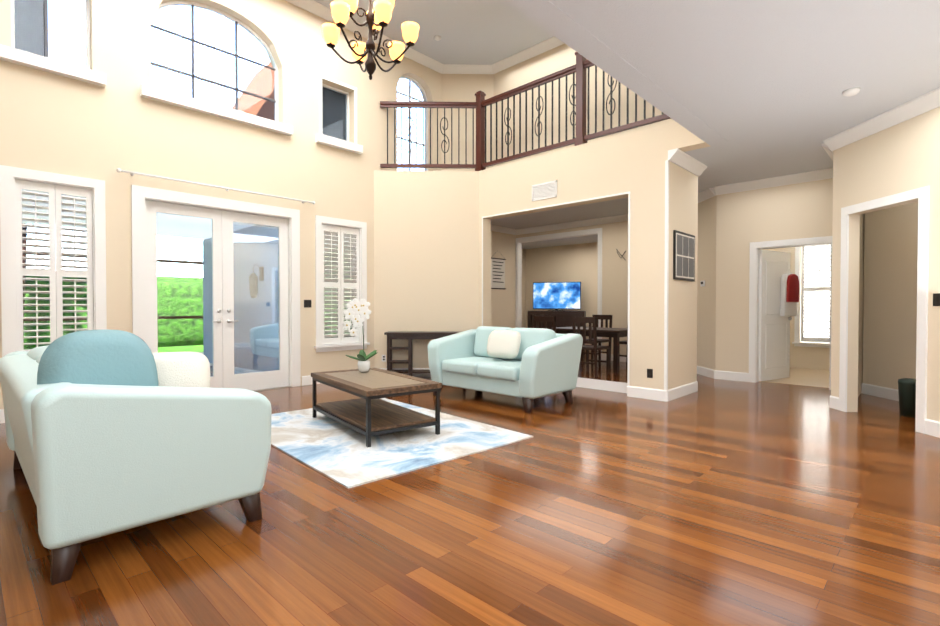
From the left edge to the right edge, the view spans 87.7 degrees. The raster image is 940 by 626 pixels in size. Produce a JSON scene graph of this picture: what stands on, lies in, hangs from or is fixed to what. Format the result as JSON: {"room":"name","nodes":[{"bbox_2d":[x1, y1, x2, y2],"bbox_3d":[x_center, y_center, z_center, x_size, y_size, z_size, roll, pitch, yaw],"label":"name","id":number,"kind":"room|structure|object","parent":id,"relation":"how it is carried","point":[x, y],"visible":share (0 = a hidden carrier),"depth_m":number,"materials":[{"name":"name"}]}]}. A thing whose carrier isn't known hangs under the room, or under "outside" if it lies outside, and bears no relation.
{"room":"living room","nodes":[
{"label":"living room","id":0,"kind":"room"},
{"bbox_2d":[0,0,440,408],"bbox_3d":[-3.861,-1.752,6.006,0.250,5.700,9.340,1,1,44],"label":"wall","id":1,"kind":"structure","parent":0,"point":[54,123],"depth_m":6.40,"materials":[{"name":"beige paint"}]},
{"bbox_2d":[0,409,4,422],"bbox_3d":[-5.411,1.053,4.234,0.016,0.140,4.180,1,1,44],"label":"baseboard","id":2,"kind":"structure","parent":1,"relation":"attached to","point":[2,419],"depth_m":4.94,"materials":[{"name":"white wood"}]},
{"bbox_2d":[22,62,348,247],"bbox_3d":[-6.574,-3.118,6.479,4.350,3.180,12.300,1,1,44],"label":"roof","id":3,"kind":"structure","parent":1,"relation":"attached to","point":[198,224],"depth_m":8.51,"materials":[{"name":"white"}]},
{"bbox_2d":[15,179,358,350],"bbox_3d":[-3.256,-0.449,6.539,0.075,1.892,4.132,1,1,44],"label":"shutters","id":4,"kind":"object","parent":1,"relation":"attached to","point":[55,272],"depth_m":5.34,"materials":[{"name":"white wood"}]},
{"bbox_2d":[116,168,314,203],"bbox_3d":[-3.187,-1.638,6.463,0.093,0.048,2.455,1,1,44],"label":"curtain rod","id":5,"kind":"object","parent":1,"relation":"attached to","point":[119,170],"visible":1,"depth_m":6.23,"materials":[{"name":"white metal"}]},
{"bbox_2d":[11,0,427,349],"bbox_3d":[-2.801,-1.883,7.184,0.090,4.770,5.750,1,1,44],"label":"window","id":6,"kind":"structure","parent":1,"relation":"in","point":[29,25],"depth_m":6.36,"materials":[{"name":"clear glass"}]},
{"bbox_2d":[304,300,310,307],"bbox_3d":[-2.431,-0.140,7.332,0.013,0.115,0.120,1,1,44],"label":"light switch","id":7,"kind":"object","parent":1,"relation":"attached to","point":[307,303],"depth_m":7.33,"materials":[{"name":"black plastic"}]},
{"bbox_2d":[0,44,929,433],"bbox_3d":[0.685,-1.262,6.375,7.717,4.710,9.650,1,1,44],"label":"door frame","id":8,"kind":"structure","parent":1,"relation":"attached to","point":[10,176],"depth_m":6.51,"materials":[{"name":"white wood"}]},
{"bbox_2d":[374,191,478,367],"bbox_3d":[-0.732,-0.483,8.293,1.754,3.100,0.150,0,1,-1],"label":"wall","id":9,"kind":"structure","parent":0,"point":[426,261],"depth_m":8.21,"materials":[{"name":"beige paint"}]},
{"bbox_2d":[314,0,553,64],"bbox_3d":[-1.359,-4.676,4.096,6.450,0.200,10.500,1,1,44],"label":"ceiling","id":10,"kind":"structure","parent":0,"point":[480,32],"depth_m":7.96,"materials":[{"name":"grey paint"}]},
{"bbox_2d":[321,0,418,79],"bbox_3d":[-1.045,-3.520,5.127,0.986,2.140,1.014,1,1,44],"label":"chandelier","id":11,"kind":"object","parent":10,"relation":"hanging from","point":[378,17],"visible":1,"depth_m":5.09,"materials":[{"name":"beige glass"}]},
{"bbox_2d":[434,35,440,40],"bbox_3d":[-0.547,-4.615,8.221,0.128,0.035,0.128,1,1,35],"label":"smoke detector","id":12,"kind":"object","parent":10,"relation":"attached to","point":[436,37],"depth_m":8.19,"materials":[{"name":"white plastic"}]},
{"bbox_2d":[441,74,492,170],"bbox_3d":[-0.092,-3.523,9.309,0.806,2.250,0.680,1,1,44],"label":"wall","id":13,"kind":"structure","parent":0,"point":[460,87],"depth_m":9.28,"materials":[{"name":"beige paint"}]},
{"bbox_2d":[0,350,939,625],"bbox_3d":[1.550,1.121,6.168,14.600,0.050,17.400,1,1,44],"label":"floor","id":14,"kind":"structure","parent":0,"point":[718,502],"depth_m":2.54,"materials":[{"name":"brown wood"}]},
{"bbox_2d":[0,329,271,584],"bbox_3d":[-2.263,0.606,3.116,2.434,1.066,1.009,1,1,44],"label":"sofa","id":15,"kind":"object","parent":14,"relation":"on","point":[108,431],"visible":1,"depth_m":2.27,"materials":[{"name":"fabric"}]},
{"bbox_2d":[271,398,532,488],"bbox_3d":[-0.950,1.111,4.712,1.840,0.012,2.500,-1,1,-42],"label":"rug","id":16,"kind":"object","parent":14,"relation":"on","point":[336,451],"visible":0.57,"depth_m":4.17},
{"bbox_2d":[311,368,441,447],"bbox_3d":[-0.966,0.868,4.808,0.740,0.470,1.400,-1,1,-36],"label":"coffee table","id":17,"kind":"object","parent":16,"relation":"on","point":[369,413],"visible":0.98,"depth_m":4.51,"materials":[{"name":"brown wood"}]},
{"bbox_2d":[342,298,377,371],"bbox_3d":[-1.128,0.233,5.243,0.339,0.786,0.382,1,1,44],"label":"orchid","id":18,"kind":"object","parent":17,"relation":"on","point":[356,312],"visible":1,"depth_m":5.20,"materials":[{"name":"white plant"}]},
{"bbox_2d":[384,331,462,375],"bbox_3d":[-0.706,0.691,8.021,1.340,0.760,0.360,0,1,-1],"label":"console table","id":19,"kind":"object","parent":14,"relation":"on","point":[409,336],"visible":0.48,"depth_m":7.87,"materials":[{"name":"brown wood"}]},
{"bbox_2d":[428,326,582,412],"bbox_3d":[0.407,0.642,6.268,1.844,0.906,1.009,1,1,44],"label":"loveseat","id":20,"kind":"object","parent":14,"relation":"on","point":[528,366],"visible":1,"depth_m":5.96,"materials":[{"name":"teal fabric"}]},
{"bbox_2d":[530,315,544,327],"bbox_3d":[1.581,0.542,10.076,0.510,1.000,0.440,1,1,44],"label":"dining chair","id":21,"kind":"object","parent":14,"relation":"on","point":[532,322],"visible":0.12,"depth_m":10.09,"materials":[{"name":"brown wood"}]},
{"bbox_2d":[534,316,555,332],"bbox_3d":[1.513,0.557,9.013,0.440,1.000,0.510,1,1,44],"label":"dining chair","id":22,"kind":"object","parent":14,"relation":"on","point":[545,319],"visible":0.19,"depth_m":8.82,"materials":[{"name":"brown wood"}]},
{"bbox_2d":[528,311,585,344],"bbox_3d":[2.631,0.455,14.877,1.700,1.040,0.462,0,1,19],"label":"tv stand","id":23,"kind":"object","parent":14,"relation":"on","point":[563,318],"visible":0.42,"depth_m":14.60,"materials":[{"name":"brown wood"}]},
{"bbox_2d":[533,282,580,310],"bbox_3d":[2.633,-0.505,14.869,1.450,0.870,0.240,0,1,19],"label":"screen","id":24,"kind":"object","parent":23,"relation":"on","point":[556,296],"visible":1,"depth_m":14.83,"materials":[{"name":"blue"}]},
{"bbox_2d":[547,327,627,373],"bbox_3d":[2.365,0.672,9.327,1.500,0.760,0.950,1,1,44],"label":"dining table","id":25,"kind":"object","parent":14,"relation":"on","point":[615,333],"visible":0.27,"depth_m":8.69,"materials":[{"name":"brown wood"}]},
{"bbox_2d":[572,317,609,376],"bbox_3d":[2.091,0.564,8.460,0.440,1.000,0.510,1,1,44],"label":"dining chair","id":26,"kind":"object","parent":14,"relation":"on","point":[595,347],"visible":0.85,"depth_m":8.29,"materials":[{"name":"brown wood"}]},
{"bbox_2d":[581,315,611,364],"bbox_3d":[2.640,0.540,10.191,0.440,1.000,0.510,1,1,44],"label":"dining chair","id":27,"kind":"object","parent":14,"relation":"on","point":[606,318],"visible":0.69,"depth_m":10.19,"materials":[{"name":"brown wood"}]},
{"bbox_2d":[619,325,627,365],"bbox_3d":[3.218,0.548,9.637,0.440,1.000,0.510,1,1,44],"label":"dining chair","id":28,"kind":"object","parent":14,"relation":"on","point":[626,343],"visible":0.1,"depth_m":9.61,"materials":[{"name":"brown wood"}]},
{"bbox_2d":[898,378,915,417],"bbox_3d":[4.735,0.909,5.262,0.207,0.400,0.210,1,1,44],"label":"trash bin","id":29,"kind":"object","parent":14,"relation":"on","point":[907,395],"visible":0.69,"depth_m":5.21,"materials":[{"name":"grey plastic"}]},
{"bbox_2d":[491,231,515,327],"bbox_3d":[-0.133,-0.523,11.148,0.150,3.100,3.900,1,1,44],"label":"wall","id":30,"kind":"structure","parent":0,"point":[503,302],"depth_m":12.09,"materials":[{"name":"beige paint"}]},
{"bbox_2d":[491,254,505,288],"bbox_3d":[0.684,-1.052,11.868,0.020,0.948,0.560,1,1,44],"label":"hanging sign","id":31,"kind":"object","parent":30,"relation":"attached to","point":[497,273],"visible":0.92,"depth_m":11.86,"materials":[{"name":"beige paper"}]},
{"bbox_2d":[522,249,525,327],"bbox_3d":[0.685,-0.581,15.328,0.150,3.100,3.270,1,1,44],"label":"wall","id":32,"kind":"structure","parent":0,"point":[523,250],"depth_m":16.39,"materials":[{"name":"beige paint"}]},
{"bbox_2d":[526,242,597,344],"bbox_3d":[4.589,-0.563,14.020,7.700,3.100,0.180,1,1,44],"label":"wall","id":33,"kind":"structure","parent":0,"point":[572,263],"depth_m":15.34,"materials":[{"name":"beige paint"}]},
{"bbox_2d":[516,221,627,354],"bbox_3d":[1.785,-0.534,11.908,6.170,3.100,0.150,1,1,44],"label":"wall","id":34,"kind":"structure","parent":0,"point":[614,281],"depth_m":10.54,"materials":[{"name":"beige paint"}]},
{"bbox_2d":[493,44,672,166],"bbox_3d":[2.376,-3.498,7.549,5.406,2.250,0.150,1,1,44],"label":"wall","id":35,"kind":"structure","parent":0,"point":[563,56],"depth_m":8.36,"materials":[{"name":"beige paint"}]},
{"bbox_2d":[479,120,709,389],"bbox_3d":[1.520,-0.641,7.059,3.610,3.450,0.200,1,1,44],"label":"wall","id":36,"kind":"structure","parent":0,"point":[633,162],"depth_m":6.35,"materials":[{"name":"beige paint"}]},
{"bbox_2d":[532,180,556,200],"bbox_3d":[1.107,-1.820,7.291,0.450,0.240,0.015,1,1,44],"label":"air vent","id":37,"kind":"object","parent":36,"relation":"in","point":[545,190],"visible":1,"depth_m":7.28,"materials":[{"name":"white metal"}]},
{"bbox_2d":[576,377,626,392],"bbox_3d":[1.287,1.008,7.454,2.560,0.140,0.016,1,1,44],"label":"baseboard","id":38,"kind":"structure","parent":36,"relation":"attached to","point":[605,385],"depth_m":6.90,"materials":[{"name":"white wood"}]},
{"bbox_2d":[626,385,665,401],"bbox_3d":[2.246,1.025,6.237,0.507,0.140,0.016,1,1,44],"label":"baseboard","id":39,"kind":"structure","parent":36,"relation":"attached to","point":[632,391],"depth_m":6.23,"materials":[{"name":"white wood"}]},
{"bbox_2d":[647,369,652,377],"bbox_3d":[2.281,0.766,6.203,0.075,0.115,0.011,1,1,44],"label":"outlet","id":40,"kind":"object","parent":36,"relation":"attached to","point":[649,371],"depth_m":6.20,"materials":[{"name":"black plastic"}]},
{"bbox_2d":[374,0,939,248],"bbox_3d":[1.550,-2.176,6.122,14.600,0.354,17.400,1,1,44],"label":"ceiling","id":41,"kind":"structure","parent":0,"point":[760,86],"depth_m":3.96,"materials":[{"name":"grey paint"}]},
{"bbox_2d":[380,52,670,170],"bbox_3d":[-2.043,-3.002,4.205,4.850,1.350,9.077,1,1,44],"label":"loft railing","id":42,"kind":"object","parent":41,"relation":"on","point":[578,68],"visible":0.5,"depth_m":7.62,"materials":[{"name":"brown wood"}]},
{"bbox_2d":[842,87,860,95],"bbox_3d":[3.394,-1.961,4.352,0.128,0.035,0.128,1,1,35],"label":"smoke detector","id":43,"kind":"object","parent":41,"relation":"attached to","point":[852,91],"depth_m":4.32,"materials":[{"name":"white plastic"}]},
{"bbox_2d":[673,164,697,387],"bbox_3d":[2.685,-0.461,6.673,0.510,3.100,0.850,1,1,44],"label":"wall","id":44,"kind":"structure","parent":0,"point":[685,292],"depth_m":6.49,"materials":[{"name":"beige paint"}]},
{"bbox_2d":[666,381,697,401],"bbox_3d":[2.806,1.023,6.439,0.016,0.140,1.082,1,1,44],"label":"baseboard","id":45,"kind":"structure","parent":44,"relation":"attached to","point":[677,392],"depth_m":6.38,"materials":[{"name":"white wood"}]},
{"bbox_2d":[673,230,694,280],"bbox_3d":[2.815,-0.737,6.413,0.029,0.620,0.700,1,1,44],"label":"picture frame","id":46,"kind":"object","parent":44,"relation":"attached to","point":[683,256],"visible":1,"depth_m":6.35,"materials":[{"name":"black"}]},
{"bbox_2d":[697,195,716,369],"bbox_3d":[4.056,-0.491,8.839,0.150,3.100,1.768,0,1,-1],"label":"wall","id":47,"kind":"structure","parent":0,"point":[706,307],"depth_m":8.26,"materials":[{"name":"beige paint"}]},
{"bbox_2d":[715,194,722,369],"bbox_3d":[4.938,-0.492,8.890,0.100,3.100,2.650,1,1,44],"label":"wall","id":48,"kind":"structure","parent":0,"point":[719,215],"depth_m":7.93,"materials":[{"name":"beige paint"}]},
{"bbox_2d":[719,178,832,372],"bbox_3d":[4.710,-0.471,7.378,1.620,3.100,0.150,1,1,44],"label":"wall","id":49,"kind":"structure","parent":0,"point":[744,219],"depth_m":7.67,"materials":[{"name":"beige paint"}]},
{"bbox_2d":[601,354,748,381],"bbox_3d":[3.618,0.984,9.194,3.220,0.140,1.266,1,1,44],"label":"baseboard","id":50,"kind":"structure","parent":49,"relation":"attached to","point":[716,374],"depth_m":7.92,"materials":[{"name":"white wood"}]},
{"bbox_2d":[792,245,830,347],"bbox_3d":[6.494,-0.444,9.084,0.820,2.160,0.200,1,1,44],"label":"window","id":51,"kind":"structure","parent":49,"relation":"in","point":[815,289],"depth_m":9.17,"materials":[{"name":"white glass"}]},
{"bbox_2d":[759,368,828,387],"bbox_3d":[5.570,1.065,8.313,1.640,0.004,2.340,1,1,44],"label":"floor","id":52,"kind":"structure","parent":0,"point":[809,377],"depth_m":7.97,"materials":[{"name":"beige"}]},
{"bbox_2d":[780,270,829,337],"bbox_3d":[5.952,-0.177,8.097,1.074,1.132,1.917,1,1,44],"label":"hanging clothes","id":53,"kind":"object","parent":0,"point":[789,297],"visible":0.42,"depth_m":7.85,"materials":[{"name":"white fabric"}]},
{"bbox_2d":[858,213,864,395],"bbox_3d":[5.702,-0.467,7.135,0.150,3.100,4.130,1,1,44],"label":"wall","id":54,"kind":"structure","parent":0,"point":[861,305],"depth_m":6.53,"materials":[{"name":"beige paint"}]},
{"bbox_2d":[831,107,939,421],"bbox_3d":[4.339,-0.401,2.334,0.120,3.100,6.700,0,1,-1],"label":"wall","id":55,"kind":"structure","parent":0,"point":[904,156],"depth_m":5.00,"materials":[{"name":"beige paint"}]},
{"bbox_2d":[861,383,898,400],"bbox_3d":[5.357,1.039,5.288,1.935,0.140,1.935,1,1,44],"label":"baseboard","id":56,"kind":"structure","parent":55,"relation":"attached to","point":[879,391],"depth_m":6.35,"materials":[{"name":"white wood"}]},
{"bbox_2d":[925,419,939,437],"bbox_3d":[4.284,1.087,1.768,3.922,0.140,3.922,1,1,44],"label":"baseboard","id":57,"kind":"structure","parent":55,"relation":"attached to","point":[932,427],"depth_m":4.46,"materials":[{"name":"white wood"}]},
{"bbox_2d":[933,293,939,305],"bbox_3d":[4.227,-0.119,4.406,0.013,0.115,0.120,0,1,-1],"label":"light switch","id":58,"kind":"object","parent":55,"relation":"attached to","point":[936,299],"depth_m":4.43,"materials":[{"name":"black plastic"}]},
{"bbox_2d":[863,201,917,389],"bbox_3d":[5.240,-0.437,4.931,2.206,3.100,2.722,1,1,44],"label":"wall","id":59,"kind":"structure","parent":0,"point":[890,294],"depth_m":6.22,"materials":[{"name":"beige paint"}]},
{"bbox_3d":[-3.331,-1.653,-1.104,10.850,5.700,0.200,1,1,44],"label":"wall","id":60,"kind":"structure","parent":0,"visible":0},
{"bbox_2d":[285,0,939,234],"bbox_3d":[0.940,-3.211,3.751,11.577,2.720,12.750,1,1,44],"label":"crown molding","id":61,"kind":"structure","parent":60,"relation":"attached to","point":[922,104],"depth_m":7.40,"materials":[{"name":"white wood"}]},
{"label":"outside","id":62,"kind":"structure","parent":0,"visible":0},
{"bbox_2d":[158,345,203,352],"bbox_3d":[-15.284,0.972,21.589,37.750,0.060,70.000,1,1,44],"label":"lawn","id":63,"kind":"structure","parent":62,"point":[198,348],"depth_m":14.36,"materials":[{"name":"green plant"}]},
{"bbox_2d":[22,223,34,340],"bbox_3d":[-10.376,-1.034,11.466,3.380,4.321,3.329,1,1,44],"label":"palm tree","id":64,"kind":"object","parent":63,"relation":"on","point":[24,248],"depth_m":11.38,"materials":[{"name":"green plant"}]},
{"bbox_2d":[24,245,351,349],"bbox_3d":[-12.304,-1.928,18.696,10.000,5.900,60.000,1,1,44],"label":"hedge","id":65,"kind":"object","parent":63,"relation":"on","point":[181,307],"depth_m":14.83,"materials":[{"name":"green plant"}]},
{"bbox_3d":[-7.441,1.115,7.368,6.750,0.050,12.300,1,1,44],"label":"patio slab","id":66,"kind":"object","parent":63,"relation":"on","visible":0},
{"bbox_2d":[22,253,202,320],"bbox_3d":[-8.986,-0.753,8.801,2.600,3.645,12.330,1,1,44],"label":"cage","id":67,"kind":"object","parent":66,"relation":"on","point":[187,262],"depth_m":12.08,"materials":[{"name":"brown metal"}]},
{"bbox_2d":[203,225,278,371],"bbox_3d":[-4.085,-0.245,9.134,4.330,2.620,0.280,1,1,44],"label":"wall","id":68,"kind":"structure","parent":66,"relation":"on","point":[207,318],"depth_m":8.91,"materials":[{"name":"blue paint"}]},
{"bbox_2d":[248,266,263,297],"bbox_3d":[-3.667,-0.548,8.359,0.180,0.588,0.244,1,1,44],"label":"lantern sconce","id":69,"kind":"object","parent":68,"relation":"attached to","point":[261,279],"depth_m":8.31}
]}

